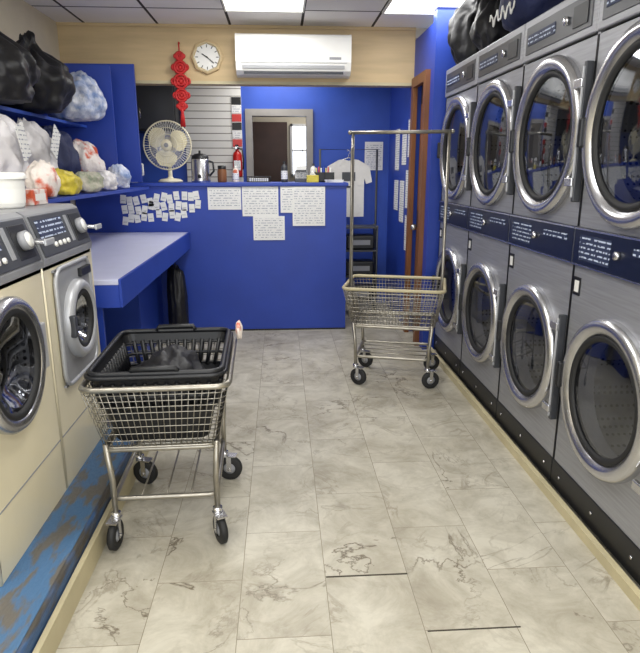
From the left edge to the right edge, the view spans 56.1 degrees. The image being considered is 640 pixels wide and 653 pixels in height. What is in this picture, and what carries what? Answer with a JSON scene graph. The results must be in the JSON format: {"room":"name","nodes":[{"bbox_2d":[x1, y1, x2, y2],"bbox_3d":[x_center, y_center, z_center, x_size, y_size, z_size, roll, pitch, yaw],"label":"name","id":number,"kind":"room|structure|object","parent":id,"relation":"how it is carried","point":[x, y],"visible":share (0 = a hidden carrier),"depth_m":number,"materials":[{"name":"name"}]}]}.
{"room":"laundry","nodes":[
{"label":"laundry","id":0,"kind":"room"},
{"bbox_2d":[0,0,75,205],"bbox_3d":[-2.121,-0.704,3.299,0.100,2.700,10.200,-1,15,-4],"label":"wall","id":1,"kind":"structure","parent":0,"point":[17,17],"depth_m":4.48,"materials":[{"name":"beige paint"}]},
{"bbox_2d":[14,114,69,202],"bbox_3d":[-2.121,-1.190,4.053,0.010,1.340,2.300,-1,15,-4],"label":"wall panel","id":2,"kind":"object","parent":1,"relation":"attached to","point":[40,114],"depth_m":4.97,"materials":[{"name":"blue paint"}]},
{"bbox_2d":[0,63,148,202],"bbox_3d":[-1.769,-1.400,3.986,0.688,1.020,2.430,-1,15,-4],"label":"storage shelf","id":3,"kind":"object","parent":2,"relation":"attached to","point":[116,139],"visible":0.52,"depth_m":4.89,"materials":[{"name":"blue paint"}]},
{"bbox_2d":[0,114,30,188],"bbox_3d":[-1.729,-0.905,3.118,0.422,0.442,0.437,-1,15,-4],"label":"laundry bag","id":4,"kind":"object","parent":3,"relation":"on","point":[15,152],"visible":0.56,"depth_m":3.06,"materials":[{"name":"plastic"}]},
{"bbox_2d":[0,31,40,104],"bbox_3d":[-1.806,-1.428,3.244,0.507,0.414,0.487,-1,15,-4],"label":"laundry bag","id":5,"kind":"object","parent":3,"relation":"on","point":[19,70],"visible":1,"depth_m":3.17,"materials":[{"name":"plastic"}]},
{"bbox_2d":[13,117,59,167],"bbox_3d":[-1.775,-1.014,3.560,0.414,0.431,0.408,-1,15,-4],"label":"laundry bag","id":6,"kind":"object","parent":3,"relation":"on","point":[43,147],"visible":0.22,"depth_m":3.51,"materials":[{"name":"plastic"}]},
{"bbox_2d":[0,30,75,113],"bbox_3d":[-1.824,-1.608,3.791,0.524,0.485,0.555,-1,15,-4],"label":"laundry bag","id":7,"kind":"object","parent":3,"relation":"in","point":[55,89],"visible":0.65,"depth_m":3.70,"materials":[{"name":"plastic"}]},
{"bbox_2d":[25,159,60,196],"bbox_3d":[-1.403,-0.749,3.034,0.161,0.188,0.198,-1,15,-4],"label":"shopping bag","id":8,"kind":"object","parent":3,"relation":"in","point":[41,174],"visible":0.73,"depth_m":2.97,"materials":[{"name":"white plastic"}]},
{"bbox_2d":[41,125,80,173],"bbox_3d":[-1.840,-1.143,4.056,0.398,0.432,0.459,-8,16,-27],"label":"laundry bag","id":9,"kind":"object","parent":3,"relation":"on","point":[68,159],"visible":0.24,"depth_m":4.00,"materials":[{"name":"blue plastic"}]},
{"bbox_2d":[55,168,82,194],"bbox_3d":[-1.455,-0.816,3.374,0.194,0.149,0.268,-1,15,-4],"label":"plastic bag","id":10,"kind":"object","parent":3,"relation":"on","point":[71,184],"visible":0.67,"depth_m":3.32,"materials":[{"name":"yellow plastic"}]},
{"bbox_2d":[47,70,106,121],"bbox_3d":[-1.845,-1.726,4.492,0.483,0.366,0.429,-1,15,-4],"label":"laundry bag","id":11,"kind":"object","parent":3,"relation":"on","point":[88,103],"visible":0.61,"depth_m":4.40,"materials":[{"name":"blue plastic"}]},
{"bbox_2d":[73,139,105,171],"bbox_3d":[-1.850,-1.263,4.645,0.361,0.369,0.348,-1,15,-4],"label":"shopping bag","id":12,"kind":"object","parent":3,"relation":"in","point":[90,160],"visible":0.28,"depth_m":4.55,"materials":[{"name":"white plastic"}]},
{"bbox_2d":[75,171,103,191],"bbox_3d":[-1.475,-0.917,3.800,0.198,0.129,0.290,-1,15,-4],"label":"plastic bag","id":13,"kind":"object","parent":3,"relation":"in","point":[92,181],"visible":0.8,"depth_m":3.73,"materials":[{"name":"white plastic"}]},
{"bbox_2d":[98,170,118,189],"bbox_3d":[-1.504,-1.023,4.194,0.172,0.134,0.248,-1,15,-4],"label":"plastic bag","id":14,"kind":"object","parent":3,"relation":"in","point":[110,182],"visible":0.67,"depth_m":4.13,"materials":[{"name":"white plastic"}]},
{"bbox_2d":[108,164,130,187],"bbox_3d":[-1.520,-1.141,4.547,0.171,0.186,0.214,-5,15,-19],"label":"bag","id":15,"kind":"object","parent":3,"relation":"in","point":[123,176],"visible":0.68,"depth_m":4.49,"materials":[{"name":"blue plastic"}]},
{"bbox_2d":[24,0,433,27],"bbox_3d":[0.019,-1.713,1.657,4.200,0.080,7.260,-1,15,-4],"label":"ceiling","id":16,"kind":"structure","parent":0,"point":[355,13],"depth_m":4.78,"materials":[{"name":"tile"}]},
{"bbox_2d":[57,26,415,87],"bbox_3d":[-0.692,-2.367,5.260,3.050,0.469,0.160,-1,15,-4],"label":"soffit","id":17,"kind":"structure","parent":16,"relation":"attached to","point":[378,56],"depth_m":5.16,"materials":[{"name":"beige wood"}]},
{"bbox_2d":[170,42,190,126],"bbox_3d":[-1.199,-2.085,5.180,0.176,0.688,0.067,-1,15,-4],"label":"ornament","id":18,"kind":"object","parent":17,"relation":"attached to","point":[179,67],"visible":1,"depth_m":5.15,"materials":[{"name":"red fabric"}]},
{"bbox_2d":[191,40,222,74],"bbox_3d":[-0.971,-2.314,5.155,0.280,0.280,0.030,-1,15,-4],"label":"wall clock","id":19,"kind":"object","parent":17,"relation":"attached to","point":[206,56],"depth_m":5.15,"materials":[{"name":"white plastic"}]},
{"bbox_2d":[56,22,415,85],"bbox_3d":[-0.687,-2.343,5.178,3.050,0.474,0.012,-1,15,-4],"label":"trim","id":20,"kind":"structure","parent":17,"relation":"attached to","point":[57,23],"depth_m":5.18,"materials":[{"name":"brown wood"}]},
{"bbox_2d":[235,33,351,78],"bbox_3d":[-0.226,-2.304,5.116,0.970,0.324,0.204,-1,15,-4],"label":"air conditioner","id":21,"kind":"object","parent":17,"relation":"attached to","point":[256,55],"depth_m":5.03,"materials":[{"name":"white plastic"}]},
{"bbox_2d":[221,0,305,12],"bbox_3d":[-0.410,-2.362,4.344,0.610,0.017,0.610,-1,15,-4],"label":"ceiling light panel","id":22,"kind":"object","parent":16,"relation":"in","point":[280,6],"depth_m":4.50,"materials":[{"name":"white plastic"}]},
{"bbox_2d":[382,0,464,14],"bbox_3d":[0.808,-2.381,4.420,0.610,0.017,0.610,-1,15,-4],"label":"ceiling light panel","id":23,"kind":"object","parent":16,"relation":"in","point":[403,7],"depth_m":4.50,"materials":[{"name":"white plastic"}]},
{"bbox_2d":[139,86,390,302],"bbox_3d":[-0.715,-1.535,6.646,3.150,2.620,0.100,-1,15,-4],"label":"wall","id":24,"kind":"structure","parent":0,"point":[337,111],"depth_m":6.49,"materials":[{"name":"blue paint"}]},
{"bbox_2d":[136,85,180,132],"bbox_3d":[-1.842,-2.256,6.123,0.760,0.520,0.391,-1,15,-4],"label":"upper cabinet","id":25,"kind":"object","parent":24,"relation":"attached to","point":[154,103],"visible":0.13,"depth_m":5.98,"materials":[{"name":"black wood"}]},
{"bbox_2d":[184,86,243,181],"bbox_3d":[-1.135,-1.889,6.457,0.600,1.600,0.028,-1,15,-4],"label":"wall panel","id":26,"kind":"object","parent":24,"relation":"attached to","point":[208,114],"visible":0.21,"depth_m":6.38,"materials":[{"name":"grey plastic"}]},
{"bbox_2d":[231,97,242,147],"bbox_3d":[-0.884,-2.168,6.378,0.104,0.520,0.008,-1,15,-4],"label":"strip","id":27,"kind":"object","parent":26,"relation":"attached to","point":[235,101],"visible":0.98,"depth_m":6.37,"materials":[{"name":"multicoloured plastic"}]},
{"bbox_2d":[233,145,243,176],"bbox_3d":[-0.878,-1.767,6.406,0.106,0.330,0.173,-6,16,-22],"label":"fire extinguisher","id":28,"kind":"object","parent":26,"relation":"attached to","point":[237,156],"visible":0.89,"depth_m":6.36,"materials":[{"name":"red paint"}]},
{"bbox_2d":[245,109,312,180],"bbox_3d":[-0.440,-1.297,6.705,0.720,2.130,0.140,-1,15,-4],"label":"door frame","id":29,"kind":"structure","parent":24,"relation":"in","point":[249,113],"depth_m":6.43,"materials":[{"name":"grey wood"}]},
{"bbox_2d":[365,142,382,169],"bbox_3d":[0.591,-1.871,6.588,0.200,0.300,0.004,-1,15,-4],"label":"poster","id":30,"kind":"object","parent":24,"relation":"attached to","point":[370,155],"visible":0.86,"depth_m":6.58,"materials":[{"name":"paper"}]},
{"bbox_2d":[252,117,305,181],"bbox_3d":[-0.489,-1.728,7.387,2.000,2.620,1.400,-1,15,-4],"label":"wall","id":31,"kind":"structure","parent":0,"point":[290,120],"depth_m":7.78,"materials":[{"name":"beige paint"}]},
{"bbox_2d":[252,122,287,181],"bbox_3d":[-0.683,-1.608,7.958,0.520,2.100,0.128,-1,15,-4],"label":"door","id":32,"kind":"structure","parent":31,"relation":"in","point":[269,138],"depth_m":7.77,"materials":[{"name":"brown wood"}]},
{"bbox_2d":[290,124,305,175],"bbox_3d":[-0.227,-2.303,7.850,0.320,0.660,0.049,-1,15,-4],"label":"window","id":33,"kind":"structure","parent":31,"relation":"in","point":[297,131],"depth_m":7.82,"materials":[{"name":"white glass"}]},
{"bbox_2d":[56,303,639,652],"bbox_3d":[-0.076,0.617,3.780,4.200,0.100,10.200,-1,15,-4],"label":"floor","id":34,"kind":"structure","parent":0,"point":[388,473],"depth_m":2.53,"materials":[{"name":"tile"}]},
{"bbox_2d":[0,425,135,652],"bbox_3d":[-1.359,1.194,1.064,1.077,0.152,4.610,-1,15,-4],"label":"platform","id":35,"kind":"object","parent":34,"relation":"on","point":[32,591],"visible":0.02,"depth_m":2.18,"materials":[{"name":"blue paint"}]},
{"bbox_2d":[0,212,66,586],"bbox_3d":[-1.473,0.220,2.139,0.920,1.190,0.638,-1,15,-4],"label":"washer","id":36,"kind":"object","parent":35,"relation":"on","point":[33,482],"visible":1,"depth_m":2.19,"materials":[{"name":"beige metal"}]},
{"bbox_2d":[0,203,107,487],"bbox_3d":[-1.514,0.059,2.757,0.920,1.190,0.638,-1,15,-4],"label":"washer","id":37,"kind":"object","parent":35,"relation":"on","point":[67,270],"visible":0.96,"depth_m":2.66,"materials":[{"name":"beige metal"}]},
{"bbox_2d":[0,172,25,208],"bbox_3d":[-1.340,-0.577,2.536,0.190,0.148,0.190,-1,15,-4],"label":"plastic tub","id":38,"kind":"object","parent":37,"relation":"on","point":[12,184],"visible":1,"depth_m":2.49,"materials":[{"name":"white plastic"}]},
{"bbox_2d":[25,189,47,205],"bbox_3d":[-1.355,-0.599,2.777,0.122,0.070,0.180,-1,15,-4],"label":"box","id":39,"kind":"object","parent":37,"relation":"on","point":[34,197],"visible":0.56,"depth_m":2.73,"materials":[{"name":"white cardboard"}]},
{"bbox_2d":[32,441,148,652],"bbox_3d":[-0.806,1.210,1.105,0.020,0.100,4.610,-1,15,-4],"label":"baseboard","id":40,"kind":"structure","parent":34,"relation":"on","point":[51,637],"depth_m":2.15,"materials":[{"name":"beige plastic"}]},
{"bbox_2d":[88,232,190,424],"bbox_3d":[-1.609,-0.089,4.403,0.990,0.952,2.475,-1,15,-4],"label":"folding table","id":41,"kind":"object","parent":34,"relation":"on","point":[128,268],"visible":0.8,"depth_m":4.45,"materials":[{"name":"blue laminate"}]},
{"bbox_2d":[78,336,241,550],"bbox_3d":[-0.651,0.484,2.661,0.580,0.722,0.714,-1,15,-6],"label":"cart","id":42,"kind":"object","parent":34,"relation":"on","point":[226,465],"visible":0.8,"depth_m":2.40,"materials":[{"name":"silver metal"}]},
{"bbox_2d":[83,324,232,440],"bbox_3d":[-0.654,0.228,2.594,0.540,0.331,0.670,-1,15,-6],"label":"laundry basket","id":43,"kind":"object","parent":42,"relation":"on","point":[112,367],"visible":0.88,"depth_m":2.37,"materials":[{"name":"black plastic"}]},
{"bbox_2d":[137,344,204,406],"bbox_3d":[-0.652,0.230,2.621,0.318,0.292,0.447,-6,16,-21],"label":"folded garment","id":44,"kind":"object","parent":43,"relation":"in","point":[173,354],"visible":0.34,"depth_m":2.54,"materials":[{"name":"black fabric"}]},
{"bbox_2d":[235,320,242,338],"bbox_3d":[-0.383,0.014,2.834,0.034,0.089,0.092,-1,15,-4],"label":"draped cloth","id":45,"kind":"object","parent":42,"relation":"on","point":[239,328],"visible":1,"depth_m":2.81,"materials":[{"name":"white fabric"}]},
{"bbox_2d":[167,263,188,323],"bbox_3d":[-1.299,-0.244,5.461,0.185,0.701,0.242,-1,15,-4],"label":"coat","id":46,"kind":"object","parent":34,"relation":"on","point":[177,297],"visible":0.76,"depth_m":5.37,"materials":[{"name":"fabric"}]},
{"bbox_2d":[76,182,348,330],"bbox_3d":[-0.984,-0.688,5.834,2.465,1.390,0.500,-1,15,-4],"label":"counter","id":47,"kind":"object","parent":34,"relation":"on","point":[295,282],"depth_m":5.64,"materials":[{"name":"blue paint"}]},
{"bbox_2d":[130,163,143,182],"bbox_3d":[-1.716,-1.411,5.454,0.178,0.200,0.152,9,17,31],"label":"pitcher","id":48,"kind":"object","parent":47,"relation":"on","point":[141,163],"visible":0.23,"depth_m":5.46,"materials":[{"name":"white plastic"}]},
{"bbox_2d":[120,191,200,224],"bbox_3d":[-1.445,-1.077,5.457,0.723,0.309,0.008,-1,15,-4],"label":"tags","id":49,"kind":"object","parent":47,"relation":"attached to","point":[153,204],"visible":1,"depth_m":5.45,"materials":[{"name":"white paper"}]},
{"bbox_2d":[143,120,191,181],"bbox_3d":[-1.407,-1.627,5.585,0.444,0.552,0.243,-1,15,-4],"label":"desk fan","id":50,"kind":"object","parent":47,"relation":"on","point":[177,141],"visible":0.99,"depth_m":5.50,"materials":[{"name":"beige plastic"}]},
{"bbox_2d":[191,150,214,181],"bbox_3d":[-1.108,-1.491,5.587,0.180,0.287,0.200,-13,19,-40],"label":"coffee maker","id":51,"kind":"object","parent":47,"relation":"on","point":[200,165],"visible":0.91,"depth_m":5.54,"materials":[{"name":"silver metal"}]},
{"bbox_2d":[217,165,226,181],"bbox_3d":[-0.913,-1.423,5.595,0.086,0.152,0.086,-1,15,-4],"label":"jar","id":52,"kind":"object","parent":47,"relation":"on","point":[221,173],"visible":0.9,"depth_m":5.56,"materials":[{"name":"brown glass"}]},
{"bbox_2d":[207,187,240,209],"bbox_3d":[-0.872,-1.168,5.475,0.300,0.200,0.004,-1,15,-4],"label":"paper","id":53,"kind":"object","parent":47,"relation":"attached to","point":[219,198],"visible":1,"depth_m":5.47,"materials":[{"name":"white paper"}]},
{"bbox_2d":[232,166,238,181],"bbox_3d":[-0.799,-1.444,5.680,0.063,0.150,0.063,-1,15,-4],"label":"soap bottle","id":54,"kind":"object","parent":47,"relation":"on","point":[235,173],"visible":0.89,"depth_m":5.66,"materials":[{"name":"white plastic"}]},
{"bbox_2d":[247,176,270,181],"bbox_3d":[-0.579,-1.402,5.706,0.224,0.051,0.165,-1,15,-4],"label":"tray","id":55,"kind":"object","parent":47,"relation":"on","point":[253,179],"visible":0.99,"depth_m":5.64,"materials":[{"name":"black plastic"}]},
{"bbox_2d":[242,187,278,215],"bbox_3d":[-0.547,-1.146,5.502,0.330,0.265,0.004,-1,15,-4],"label":"paper","id":56,"kind":"object","parent":47,"relation":"attached to","point":[256,201],"visible":1,"depth_m":5.50,"materials":[{"name":"white paper"}]},
{"bbox_2d":[253,216,284,239],"bbox_3d":[-0.472,-0.912,5.565,0.290,0.220,0.004,-1,15,-4],"label":"paper","id":57,"kind":"object","parent":47,"relation":"attached to","point":[264,227],"visible":1,"depth_m":5.56,"materials":[{"name":"white paper"}]},
{"bbox_2d":[281,161,287,181],"bbox_3d":[-0.333,-1.446,5.607,0.063,0.190,0.063,-1,15,-4],"label":"sanitizer bottle","id":58,"kind":"object","parent":47,"relation":"on","point":[284,171],"visible":0.88,"depth_m":5.59,"materials":[{"name":"grey plastic"}]},
{"bbox_2d":[280,187,292,212],"bbox_3d":[-0.263,-1.165,5.512,0.200,0.235,0.004,-1,15,-4],"label":"paper","id":59,"kind":"object","parent":47,"relation":"attached to","point":[285,192],"visible":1,"depth_m":5.51,"materials":[{"name":"white paper"}]},
{"bbox_2d":[295,166,307,181],"bbox_3d":[-0.178,-1.444,5.680,0.120,0.150,0.160,-1,15,-4],"label":"card payment terminal","id":60,"kind":"object","parent":47,"relation":"on","point":[301,172],"visible":0.98,"depth_m":5.66,"materials":[{"name":"grey plastic"}]},
{"bbox_2d":[292,187,324,225],"bbox_3d":[-0.103,-1.108,5.533,0.300,0.355,0.004,-1,15,-4],"label":"paper","id":61,"kind":"object","parent":47,"relation":"attached to","point":[308,202],"visible":1,"depth_m":5.53,"materials":[{"name":"white paper"}]},
{"bbox_2d":[306,170,318,181],"bbox_3d":[-0.069,-1.392,5.556,0.110,0.111,0.080,-1,15,-4],"label":"tissue box","id":62,"kind":"object","parent":47,"relation":"on","point":[309,178],"visible":0.97,"depth_m":5.52,"materials":[{"name":"yellow cardboard"}]},
{"bbox_2d":[310,164,315,174],"bbox_3d":[-0.066,-1.486,5.801,0.063,0.170,0.063,-1,15,-4],"label":"spray bottle","id":63,"kind":"object","parent":47,"relation":"on","point":[313,167],"visible":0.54,"depth_m":5.77,"materials":[{"name":"white plastic"}]},
{"bbox_2d":[314,167,333,181],"bbox_3d":[0.041,-1.449,5.714,0.180,0.141,0.140,-1,15,-4],"label":"desk organizer","id":64,"kind":"object","parent":47,"relation":"on","point":[323,176],"visible":0.71,"depth_m":5.65,"materials":[{"name":"black plastic"}]},
{"bbox_2d":[325,180,343,181],"bbox_3d":[0.131,-1.353,5.580,0.169,0.024,0.116,-2,15,-9],"label":"paper stack","id":65,"kind":"object","parent":47,"relation":"on","point":[325,180],"visible":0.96,"depth_m":5.53,"materials":[{"name":"white paper"}]},
{"bbox_2d":[319,149,377,307],"bbox_3d":[0.300,-1.024,6.484,0.624,1.714,0.360,-1,15,-4],"label":"stand","id":66,"kind":"object","parent":34,"relation":"on","point":[376,177],"visible":0.31,"depth_m":6.37,"materials":[{"name":"black metal"}]},
{"bbox_2d":[327,150,371,216],"bbox_3d":[0.300,-1.513,6.354,0.500,0.694,0.044,-1,15,-4],"label":"t-shirt","id":67,"kind":"object","parent":66,"relation":"hanging from","point":[341,168],"visible":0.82,"depth_m":6.33,"materials":[{"name":"white fabric"}]},
{"bbox_2d":[345,224,377,315],"bbox_3d":[0.413,-0.604,6.384,0.360,0.950,0.240,-1,15,-4],"label":"storage rack","id":68,"kind":"object","parent":34,"relation":"on","point":[363,242],"visible":0.56,"depth_m":6.27,"materials":[{"name":"grey plastic"}]},
{"bbox_2d":[342,129,454,388],"bbox_3d":[0.547,-0.477,4.282,0.719,1.765,0.574,3,15,11],"label":"cart","id":69,"kind":"object","parent":34,"relation":"on","point":[430,379],"visible":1,"depth_m":4.24,"materials":[{"name":"silver metal"}]},
{"bbox_2d":[326,573,520,631],"bbox_3d":[0.351,0.987,2.159,0.678,0.002,0.220,11,18,37],"label":"trim","id":70,"kind":"structure","parent":34,"relation":"on","point":[394,573],"depth_m":2.03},
{"bbox_2d":[420,7,458,349],"bbox_3d":[1.343,-1.127,4.922,0.930,2.700,0.100,-1,15,-4],"label":"wall partition","id":71,"kind":"structure","parent":34,"relation":"on","point":[442,59],"depth_m":4.77,"materials":[{"name":"blue paint"}]},
{"bbox_2d":[427,346,639,610],"bbox_3d":[1.137,0.983,2.087,0.027,0.045,6.370,-1,15,-4],"label":"baseboard","id":72,"kind":"structure","parent":71,"relation":"attached to","point":[619,576],"depth_m":2.74,"materials":[{"name":"beige plastic"}]},
{"bbox_2d":[432,52,478,375],"bbox_3d":[1.369,-0.781,4.514,0.860,2.234,0.760,-1,15,-4],"label":"dryer","id":73,"kind":"object","parent":34,"relation":"on","point":[461,79],"visible":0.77,"depth_m":4.46,"materials":[{"name":"grey metal"}]},
{"bbox_2d":[448,0,480,64],"bbox_3d":[1.124,-2.152,4.336,0.386,0.491,0.349,-1,15,-4],"label":"laundry bag","id":74,"kind":"object","parent":73,"relation":"on","point":[460,43],"visible":0.34,"depth_m":4.24,"materials":[{"name":"plastic"}]},
{"bbox_2d":[470,0,510,50],"bbox_3d":[1.221,-2.039,3.976,0.432,0.453,0.350,-1,15,-4],"label":"laundry bag","id":75,"kind":"object","parent":73,"relation":"on","point":[482,33],"visible":0.36,"depth_m":3.88,"materials":[{"name":"plastic"}]},
{"bbox_2d":[458,24,525,418],"bbox_3d":[1.418,-0.589,3.775,0.860,2.234,0.760,-1,15,-4],"label":"dryer","id":76,"kind":"object","parent":34,"relation":"on","point":[500,71],"visible":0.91,"depth_m":3.75,"materials":[{"name":"grey metal"}]},
{"bbox_2d":[489,0,563,31],"bbox_3d":[1.291,-1.887,3.324,0.535,0.485,0.825,-1,15,-4],"label":"laundry bag","id":77,"kind":"object","parent":76,"relation":"on","point":[514,14],"visible":0.48,"depth_m":3.25,"materials":[{"name":"fabric"}]},
{"bbox_2d":[496,0,600,481],"bbox_3d":[1.468,-0.396,3.036,0.860,2.234,0.760,-1,15,-4],"label":"dryer","id":78,"kind":"object","parent":34,"relation":"on","point":[561,43],"visible":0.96,"depth_m":3.01,"materials":[{"name":"grey metal"}]},
{"bbox_2d":[551,0,639,585],"bbox_3d":[1.517,-0.204,2.298,0.860,2.234,0.760,-1,15,-4],"label":"dryer","id":79,"kind":"object","parent":34,"relation":"on","point":[596,464],"visible":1,"depth_m":2.42,"materials":[{"name":"grey metal"}]},
{"bbox_2d":[386,23,433,345],"bbox_3d":[0.868,-1.311,5.826,0.100,2.600,1.800,-1,15,-4],"label":"wall","id":80,"kind":"structure","parent":0,"point":[400,106],"depth_m":5.95,"materials":[{"name":"blue paint"}]},
{"bbox_2d":[394,180,398,209],"bbox_3d":[0.788,-1.362,6.221,0.004,0.300,0.200,-1,15,-4],"label":"notice","id":81,"kind":"object","parent":80,"relation":"attached to","point":[395,181],"depth_m":6.20,"materials":[{"name":"white paper"}]},
{"bbox_2d":[395,129,399,169],"bbox_3d":[0.788,-1.798,6.108,0.004,0.400,0.200,-1,15,-4],"label":"notice","id":82,"kind":"object","parent":80,"relation":"attached to","point":[397,147],"depth_m":6.10,"materials":[{"name":"white paper"}]},
{"bbox_2d":[399,181,403,222],"bbox_3d":[0.807,-1.238,5.944,0.004,0.400,0.200,-1,15,-4],"label":"notice","id":83,"kind":"object","parent":80,"relation":"attached to","point":[401,199],"depth_m":5.93,"materials":[{"name":"white paper"}]},
{"bbox_2d":[402,134,406,164],"bbox_3d":[0.811,-1.710,5.770,0.004,0.300,0.200,-1,15,-4],"label":"notice","id":84,"kind":"object","parent":80,"relation":"attached to","point":[404,137],"depth_m":5.76,"materials":[{"name":"white paper"}]},
{"bbox_2d":[404,215,406,250],"bbox_3d":[0.827,-0.887,5.726,0.004,0.330,0.200,-1,15,-4],"label":"notice","id":85,"kind":"object","parent":80,"relation":"attached to","point":[405,215],"depth_m":5.77,"materials":[{"name":"white paper"}]},
{"bbox_2d":[405,170,407,207],"bbox_3d":[0.825,-1.289,5.642,0.004,0.350,0.200,-1,15,-4],"label":"notice","id":86,"kind":"object","parent":80,"relation":"attached to","point":[406,188],"depth_m":5.69,"materials":[{"name":"white paper"}]},
{"bbox_2d":[407,120,409,156],"bbox_3d":[0.828,-1.724,5.488,0.004,0.330,0.200,-1,15,-4],"label":"notice","id":87,"kind":"object","parent":80,"relation":"attached to","point":[409,120],"depth_m":5.56,"materials":[{"name":"white paper"}]},
{"bbox_2d":[403,69,430,345],"bbox_3d":[0.877,-0.996,5.272,0.120,2.270,0.530,-1,15,-4],"label":"door","id":88,"kind":"structure","parent":80,"relation":"in","point":[423,79],"depth_m":5.20,"materials":[{"name":"brown wood"}]},
{"bbox_2d":[416,28,427,38],"bbox_3d":[-0.309,-2.919,6.602,4.200,0.080,2.940,-1,15,-4],"label":"ceiling","id":89,"kind":"structure","parent":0,"point":[419,31],"depth_m":5.25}
]}

